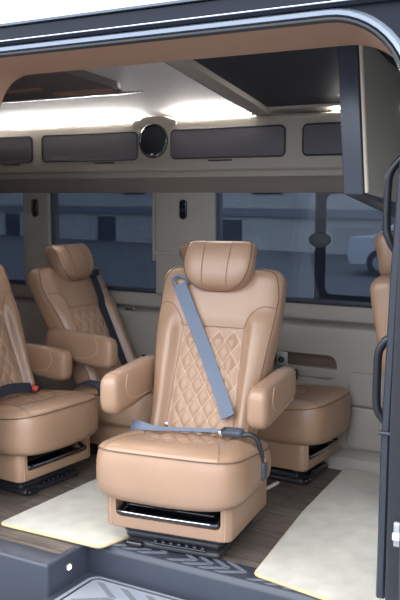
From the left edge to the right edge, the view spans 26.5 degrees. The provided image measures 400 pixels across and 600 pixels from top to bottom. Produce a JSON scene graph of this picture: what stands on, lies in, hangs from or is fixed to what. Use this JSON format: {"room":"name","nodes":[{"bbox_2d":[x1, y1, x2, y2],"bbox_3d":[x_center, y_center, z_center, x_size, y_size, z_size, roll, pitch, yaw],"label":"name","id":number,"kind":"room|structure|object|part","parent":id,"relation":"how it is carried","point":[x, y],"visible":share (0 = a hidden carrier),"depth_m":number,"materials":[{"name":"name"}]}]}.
{"room":"vehicle interior","nodes":[
{"label":"vehicle interior","id":0,"kind":"room"},
{"bbox_2d":[41,572,186,599],"bbox_3d":[0.064,1.121,2.507,1.340,0.200,0.475,4,8,30],"label":"step","id":1,"kind":"structure","parent":0,"point":[90,586],"depth_m":2.85,"materials":[{"name":"grey"}]},
{"bbox_2d":[0,453,341,567],"bbox_3d":[0.064,0.825,3.438,5.600,0.040,1.500,4,8,30],"label":"floor","id":2,"kind":"structure","parent":0,"point":[285,501],"depth_m":3.30,"materials":[{"name":"brown wood"}]},
{"bbox_2d":[0,264,97,495],"bbox_3d":[-0.820,0.266,3.651,0.685,1.018,0.566,5,8,34],"label":"seat","id":3,"kind":"object","parent":2,"relation":"on","point":[44,433],"visible":1,"depth_m":3.57,"materials":[{"name":"brown leather"}]},
{"bbox_3d":[-0.892,0.244,3.696,0.146,0.359,0.241,5,8,34],"label":"quilted panel","id":4,"kind":"part","parent":3,"relation":"part of","materials":[{"name":"leather"}]},
{"bbox_3d":[-0.958,0.160,3.731,0.351,0.626,0.457,5,8,34],"label":"backrest","id":5,"kind":"part","parent":3,"relation":"part of","materials":[{"name":"beige leather"}]},
{"bbox_3d":[-0.683,0.781,3.476,0.022,0.017,0.058,5,8,34],"label":"slide lever","id":6,"kind":"part","parent":3,"relation":"part of","materials":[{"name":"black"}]},
{"bbox_2d":[0,390,97,455],"bbox_3d":[-0.745,0.497,3.628,0.504,0.192,0.502,5,8,34],"label":"cushion","id":7,"kind":"object","parent":3,"relation":"on","point":[32,422],"depth_m":3.44,"materials":[{"name":"beige leather"}]},
{"bbox_3d":[-0.753,0.276,3.905,0.405,0.153,0.072,5,8,34],"label":"armrest","id":8,"kind":"part","parent":3,"relation":"part of","materials":[{"name":"beige leather"}]},
{"bbox_2d":[1,479,130,548],"bbox_3d":[-0.369,0.811,3.311,0.493,0.012,0.660,4,8,30],"label":"rug","id":9,"kind":"object","parent":2,"relation":"on","point":[79,515],"visible":0.52,"depth_m":3.18,"materials":[{"name":"beige carpet"}]},
{"bbox_2d":[52,544,87,592],"bbox_3d":[-0.429,1.010,2.992,0.030,0.303,0.300,4,8,30],"label":"trim","id":10,"kind":"structure","parent":2,"relation":"attached to","point":[77,555],"depth_m":2.93,"materials":[{"name":"grey plastic"}]},
{"bbox_2d":[66,563,71,570],"bbox_3d":[-0.448,0.915,2.912,0.008,0.028,0.028,4,8,30],"label":"light","id":11,"kind":"object","parent":10,"relation":"attached to","point":[69,565],"visible":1,"depth_m":2.91,"materials":[{"name":"white plastic"}]},
{"bbox_2d":[27,243,152,454],"bbox_3d":[-0.424,0.232,4.070,0.767,0.982,0.523,5,9,36],"label":"seat","id":12,"kind":"object","parent":2,"relation":"on","point":[80,314],"visible":0.63,"depth_m":4.03,"materials":[{"name":"brown leather"}]},
{"bbox_3d":[-0.551,0.130,4.168,0.431,0.594,0.447,5,9,36],"label":"backrest","id":13,"kind":"part","parent":12,"relation":"part of","materials":[{"name":"beige leather"}]},
{"bbox_3d":[-0.541,0.218,3.873,0.405,0.152,0.070,5,9,36],"label":"armrest","id":14,"kind":"part","parent":12,"relation":"part of","materials":[{"name":"beige leather"}]},
{"bbox_3d":[-0.478,0.200,4.123,0.202,0.332,0.236,5,9,36],"label":"quilted panel","id":15,"kind":"part","parent":12,"relation":"part of","materials":[{"name":"leather"}]},
{"bbox_2d":[73,385,152,427],"bbox_3d":[-0.309,0.449,4.030,0.504,0.191,0.491,5,9,36],"label":"cushion","id":16,"kind":"object","parent":12,"relation":"on","point":[141,410],"depth_m":3.77,"materials":[{"name":"beige leather"}]},
{"bbox_2d":[96,240,295,558],"bbox_3d":[-0.011,0.322,3.078,0.610,1.047,0.708,3,8,22],"label":"seat","id":17,"kind":"object","parent":2,"relation":"on","point":[191,480],"visible":1,"depth_m":3.07,"materials":[{"name":"brown leather"}]},
{"bbox_3d":[-0.252,0.311,3.187,0.078,0.159,0.405,3,8,22],"label":"armrest","id":18,"kind":"part","parent":17,"relation":"part of","materials":[{"name":"beige leather"}]},
{"bbox_3d":[-0.227,0.846,2.952,0.063,0.018,0.022,3,8,22],"label":"slide lever","id":19,"kind":"part","parent":17,"relation":"part of","materials":[{"name":"black"}]},
{"bbox_2d":[96,430,270,511],"bbox_3d":[-0.050,0.563,3.013,0.541,0.199,0.504,3,8,22],"label":"cushion","id":20,"kind":"object","parent":17,"relation":"on","point":[189,470],"depth_m":2.80,"materials":[{"name":"beige leather"}]},
{"bbox_3d":[0.020,0.293,3.154,0.260,0.366,0.162,3,8,22],"label":"quilted panel","id":21,"kind":"part","parent":17,"relation":"part of","materials":[{"name":"leather"}]},
{"bbox_3d":[0.051,0.206,3.221,0.493,0.642,0.374,3,8,22],"label":"backrest","id":22,"kind":"part","parent":17,"relation":"part of","materials":[{"name":"beige leather"}]},
{"bbox_3d":[0.263,0.346,3.050,0.078,0.159,0.405,3,8,22],"label":"armrest","id":23,"kind":"part","parent":17,"relation":"part of","materials":[{"name":"beige leather"}]},
{"bbox_2d":[88,538,319,599],"bbox_3d":[0.204,0.960,2.731,1.340,0.146,0.115,4,8,30],"label":"sill","id":24,"kind":"structure","parent":2,"relation":"attached to","point":[189,577],"depth_m":2.83,"materials":[{"name":"grey plastic"}]},
{"bbox_2d":[372,155,399,598],"bbox_3d":[0.559,0.138,2.472,0.109,1.760,0.061,4,8,30],"label":"pole","id":25,"kind":"object","parent":24,"relation":"attached to","point":[387,342],"visible":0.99,"depth_m":2.48,"materials":[{"name":"black plastic"}]},
{"bbox_3d":[0.533,0.236,2.497,0.053,0.273,0.026,3,8,22],"label":"handle","id":26,"kind":"part","parent":25,"relation":"part of","materials":[{"name":"black"}]},
{"bbox_3d":[0.559,-0.277,2.417,0.077,0.299,0.027,3,8,21],"label":"handle","id":27,"kind":"part","parent":25,"relation":"part of","materials":[{"name":"black"}]},
{"bbox_2d":[179,242,350,484],"bbox_3d":[0.263,0.252,3.786,0.776,1.013,0.436,4,8,32],"label":"seat","id":28,"kind":"object","parent":2,"relation":"on","point":[306,433],"visible":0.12,"depth_m":3.55,"materials":[{"name":"brown leather"}]},
{"bbox_2d":[257,385,350,445],"bbox_3d":[0.378,0.482,3.742,0.504,0.193,0.435,4,8,32],"label":"cushion","id":29,"kind":"object","parent":28,"relation":"on","point":[317,414],"depth_m":3.52,"materials":[{"name":"beige leather"}]},
{"bbox_3d":[0.455,0.765,3.606,0.022,0.018,0.051,4,8,32],"label":"slide lever","id":30,"kind":"part","parent":28,"relation":"part of","materials":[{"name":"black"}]},
{"bbox_2d":[266,481,278,490],"bbox_3d":[0.292,0.781,3.551,0.016,0.015,0.131,5,9,35],"label":"metal rod","id":31,"kind":"object","parent":2,"relation":"on","point":[274,484],"visible":0.66,"depth_m":3.56,"materials":[{"name":"silver metal"}]},
{"bbox_2d":[254,469,384,599],"bbox_3d":[0.618,0.839,3.085,0.660,0.012,1.248,4,8,30],"label":"rug","id":32,"kind":"object","parent":2,"relation":"on","point":[329,552],"visible":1,"depth_m":2.93,"materials":[{"name":"beige carpet"}]},
{"bbox_2d":[370,231,393,376],"bbox_3d":[0.963,0.273,3.255,0.600,1.065,0.505,4,8,30],"label":"seat","id":33,"kind":"object","parent":32,"relation":"on","point":[380,287],"visible":0.34,"depth_m":3.15,"materials":[{"name":"brown leather"}]},
{"bbox_3d":[0.827,0.199,3.325,0.244,0.618,0.457,4,8,30],"label":"backrest","id":34,"kind":"part","parent":33,"relation":"part of","materials":[{"name":"beige leather"}]},
{"bbox_2d":[385,237,399,599],"bbox_3d":[0.601,0.177,2.403,0.122,1.740,0.165,4,8,30],"label":"trim","id":35,"kind":"structure","parent":2,"relation":"attached to","point":[393,511],"depth_m":2.38,"materials":[{"name":"black plastic"}]},
{"bbox_2d":[10,193,383,452],"bbox_3d":[0.421,-0.204,3.934,5.600,1.920,0.112,4,8,30],"label":"wall","id":36,"kind":"structure","parent":0,"point":[328,345],"depth_m":4.07,"materials":[{"name":"brown plastic"}]},
{"bbox_2d":[0,193,24,283],"bbox_3d":[-1.421,-0.452,4.961,1.100,0.697,0.033,4,8,30],"label":"window","id":37,"kind":"structure","parent":36,"relation":"in","point":[12,258],"depth_m":4.77,"materials":[{"name":"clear glass"}]},
{"bbox_2d":[31,199,37,216],"bbox_3d":[-0.898,-0.499,4.609,0.040,0.096,0.024,4,8,30],"label":"coat hook","id":38,"kind":"object","parent":36,"relation":"attached to","point":[34,203],"visible":1,"depth_m":4.60,"materials":[{"name":"black plastic"}]},
{"bbox_2d":[50,192,180,292],"bbox_3d":[-0.377,-0.376,4.349,1.035,0.697,0.056,4,8,30],"label":"window","id":39,"kind":"structure","parent":36,"relation":"in","point":[119,229],"depth_m":4.42,"materials":[{"name":"clear glass"}]},
{"bbox_3d":[-0.230,-0.399,4.243,0.016,0.408,0.012,4,8,30],"label":"trim","id":40,"kind":"part","parent":39,"relation":"part of","materials":[{"name":"grey plastic"}]},
{"bbox_3d":[-0.085,-0.226,4.176,0.339,0.015,0.018,4,8,30],"label":"trim","id":41,"kind":"part","parent":39,"relation":"part of","materials":[{"name":"beige plastic"}]},
{"bbox_2d":[0,111,342,179],"bbox_3d":[-0.411,-0.745,4.208,3.780,0.288,0.199,4,8,30],"label":"upper cabinet","id":42,"kind":"object","parent":36,"relation":"attached to","point":[299,144],"depth_m":3.91,"materials":[{"name":"grey plastic"}]},
{"bbox_3d":[-1.203,-0.797,4.557,0.795,0.129,0.012,4,8,30],"label":"door","id":43,"kind":"part","parent":42,"relation":"part of","materials":[{"name":"grey plastic"}]},
{"bbox_3d":[-1.148,-0.919,4.543,1.990,0.010,0.020,4,8,30],"label":"light strip","id":44,"kind":"part","parent":42,"relation":"part of","materials":[{"name":"white plastic"}]},
{"bbox_3d":[-0.547,-0.751,4.181,0.580,0.129,0.012,4,8,30],"label":"door","id":45,"kind":"part","parent":42,"relation":"part of","materials":[{"name":"grey plastic"}]},
{"bbox_2d":[139,123,167,157],"bbox_3d":[-0.220,-0.746,3.981,0.156,0.160,0.018,4,8,30],"label":"speaker","id":46,"kind":"object","parent":42,"relation":"attached to","point":[153,138],"visible":1,"depth_m":3.98},
{"bbox_2d":[141,126,164,154],"bbox_3d":[-0.219,-0.746,3.983,0.134,0.138,0.015,4,8,30],"label":"grille","id":47,"kind":"object","parent":46,"relation":"attached to","point":[152,137],"depth_m":3.98,"materials":[{"name":"black plastic"}]},
{"bbox_2d":[133,116,178,126],"bbox_3d":[-0.206,-0.839,3.990,0.240,0.048,0.039,4,8,30],"label":"hood","id":48,"kind":"object","parent":42,"relation":"attached to","point":[164,121],"depth_m":3.96,"materials":[{"name":"grey plastic"}]},
{"bbox_3d":[-0.440,-0.611,4.174,3.740,0.030,0.035,4,8,30],"label":"rail","id":49,"kind":"part","parent":42,"relation":"part of","materials":[{"name":"grey plastic"}]},
{"bbox_3d":[0.064,-0.833,3.848,0.410,0.010,0.020,4,8,30],"label":"light strip","id":50,"kind":"part","parent":42,"relation":"part of","materials":[{"name":"white plastic"}]},
{"bbox_3d":[0.117,-0.704,3.801,0.575,0.129,0.012,4,8,30],"label":"door","id":51,"kind":"part","parent":42,"relation":"part of","materials":[{"name":"grey plastic"}]},
{"bbox_3d":[0.724,-0.661,3.453,0.655,0.129,0.012,4,8,30],"label":"door","id":52,"kind":"part","parent":42,"relation":"part of","materials":[{"name":"grey plastic"}]},
{"bbox_2d":[0,176,343,192],"bbox_3d":[0.379,-0.530,3.821,5.600,0.094,0.160,4,8,30],"label":"overhead trim panel","id":53,"kind":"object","parent":36,"relation":"attached to","point":[299,184],"depth_m":4.07,"materials":[{"name":"grey plastic"}]},
{"bbox_2d":[179,200,186,218],"bbox_3d":[-0.084,-0.441,4.142,0.040,0.096,0.024,4,8,30],"label":"coat hook","id":54,"kind":"object","parent":36,"relation":"attached to","point":[183,203],"visible":1,"depth_m":4.14,"materials":[{"name":"black plastic"}]},
{"bbox_3d":[0.422,0.412,4.011,5.600,0.639,0.070,4,8,30],"label":"wall panel","id":55,"kind":"part","parent":36,"relation":"part of","materials":[{"name":"beige plastic"}]},
{"bbox_2d":[276,351,287,368],"bbox_3d":[0.378,0.289,3.943,0.056,0.100,0.021,4,8,30],"label":"control panel","id":56,"kind":"object","parent":36,"relation":"attached to","point":[282,357],"visible":0.62,"depth_m":3.94,"materials":[{"name":"grey"}]},
{"bbox_2d":[216,193,394,307],"bbox_3d":[0.706,-0.302,3.748,1.475,0.697,0.043,4,8,30],"label":"window","id":57,"kind":"structure","parent":36,"relation":"in","point":[323,245],"depth_m":3.88,"materials":[{"name":"clear glass"}]},
{"bbox_2d":[324,447,379,473],"bbox_3d":[0.820,0.727,3.737,1.200,0.080,0.090,4,8,30],"label":"baseboard","id":58,"kind":"structure","parent":36,"relation":"attached to","point":[344,458],"depth_m":3.79,"materials":[{"name":"beige plastic"}]},
{"bbox_3d":[0.925,0.588,3.693,0.590,0.188,0.032,4,8,30],"label":"kick panel","id":59,"kind":"part","parent":36,"relation":"part of","materials":[{"name":"beige plastic"}]},
{"bbox_3d":[0.925,0.413,3.671,0.590,0.150,0.032,4,8,30],"label":"kick panel","id":60,"kind":"part","parent":36,"relation":"part of","materials":[{"name":"beige plastic"}]},
{"bbox_2d":[0,46,398,128],"bbox_3d":[0.049,-0.880,3.202,5.600,0.279,1.560,4,8,30],"label":"ceiling","id":61,"kind":"structure","parent":0,"point":[304,80],"depth_m":3.49,"materials":[{"name":"grey"}]},
{"bbox_3d":[0.547,-0.832,3.034,1.065,0.154,0.830,4,8,30],"label":"roof panel","id":62,"kind":"part","parent":61,"relation":"part of","materials":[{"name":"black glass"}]},
{"bbox_2d":[337,45,399,217],"bbox_3d":[0.635,-0.573,2.978,0.122,0.596,0.584,4,8,30],"label":"cabinet","id":63,"kind":"object","parent":61,"relation":"hanging from","point":[369,84],"visible":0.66,"depth_m":2.75,"materials":[{"name":"grey plastic"}]},
{"bbox_3d":[0.667,-0.591,2.963,0.053,0.556,0.574,4,8,30],"label":"panel","id":64,"kind":"part","parent":63,"relation":"part of","materials":[{"name":"beige plastic"}]},
{"bbox_3d":[-0.333,0.177,2.665,5.600,2.035,0.090,4,8,30],"label":"wall","id":65,"kind":"structure","parent":0,"visible":0},
{"bbox_2d":[0,538,61,599],"bbox_3d":[-1.616,0.944,3.523,2.620,0.303,0.100,4,8,30],"label":"trim","id":66,"kind":"structure","parent":65,"relation":"attached to","point":[26,572],"depth_m":2.88,"materials":[{"name":"grey plastic"}]},
{"bbox_2d":[0,0,396,45],"bbox_3d":[-0.338,-0.820,2.534,5.600,0.081,0.108,4,8,30],"label":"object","id":67,"kind":"structure","parent":65,"relation":"attached to","point":[151,14],"depth_m":2.38,"materials":[{"name":"black paint"}]},
{"bbox_3d":[-0.338,-0.849,2.530,5.600,0.024,0.108,4,8,30],"label":"roof rail","id":68,"kind":"part","parent":67,"relation":"part of","materials":[{"name":"silver metal"}]},
{"bbox_2d":[0,7,399,599],"bbox_3d":[-0.192,0.098,2.632,1.848,1.800,0.208,4,8,30],"label":"door frame","id":69,"kind":"structure","parent":65,"relation":"in","point":[338,26],"depth_m":2.37,"materials":[{"name":"black plastic"}]},
{"bbox_2d":[392,521,399,546],"bbox_3d":[0.570,0.656,2.359,0.070,0.070,0.022,4,8,30],"label":"latch","id":70,"kind":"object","parent":69,"relation":"attached to","point":[395,535],"depth_m":2.37,"materials":[{"name":"white metal"}]},
{"bbox_2d":[341,0,399,37],"bbox_3d":[-0.166,0.215,2.539,2.060,1.990,0.023,4,8,30],"label":"trim","id":71,"kind":"structure","parent":65,"relation":"attached to","point":[388,13],"depth_m":2.06,"materials":[{"name":"black paint"}]}
]}

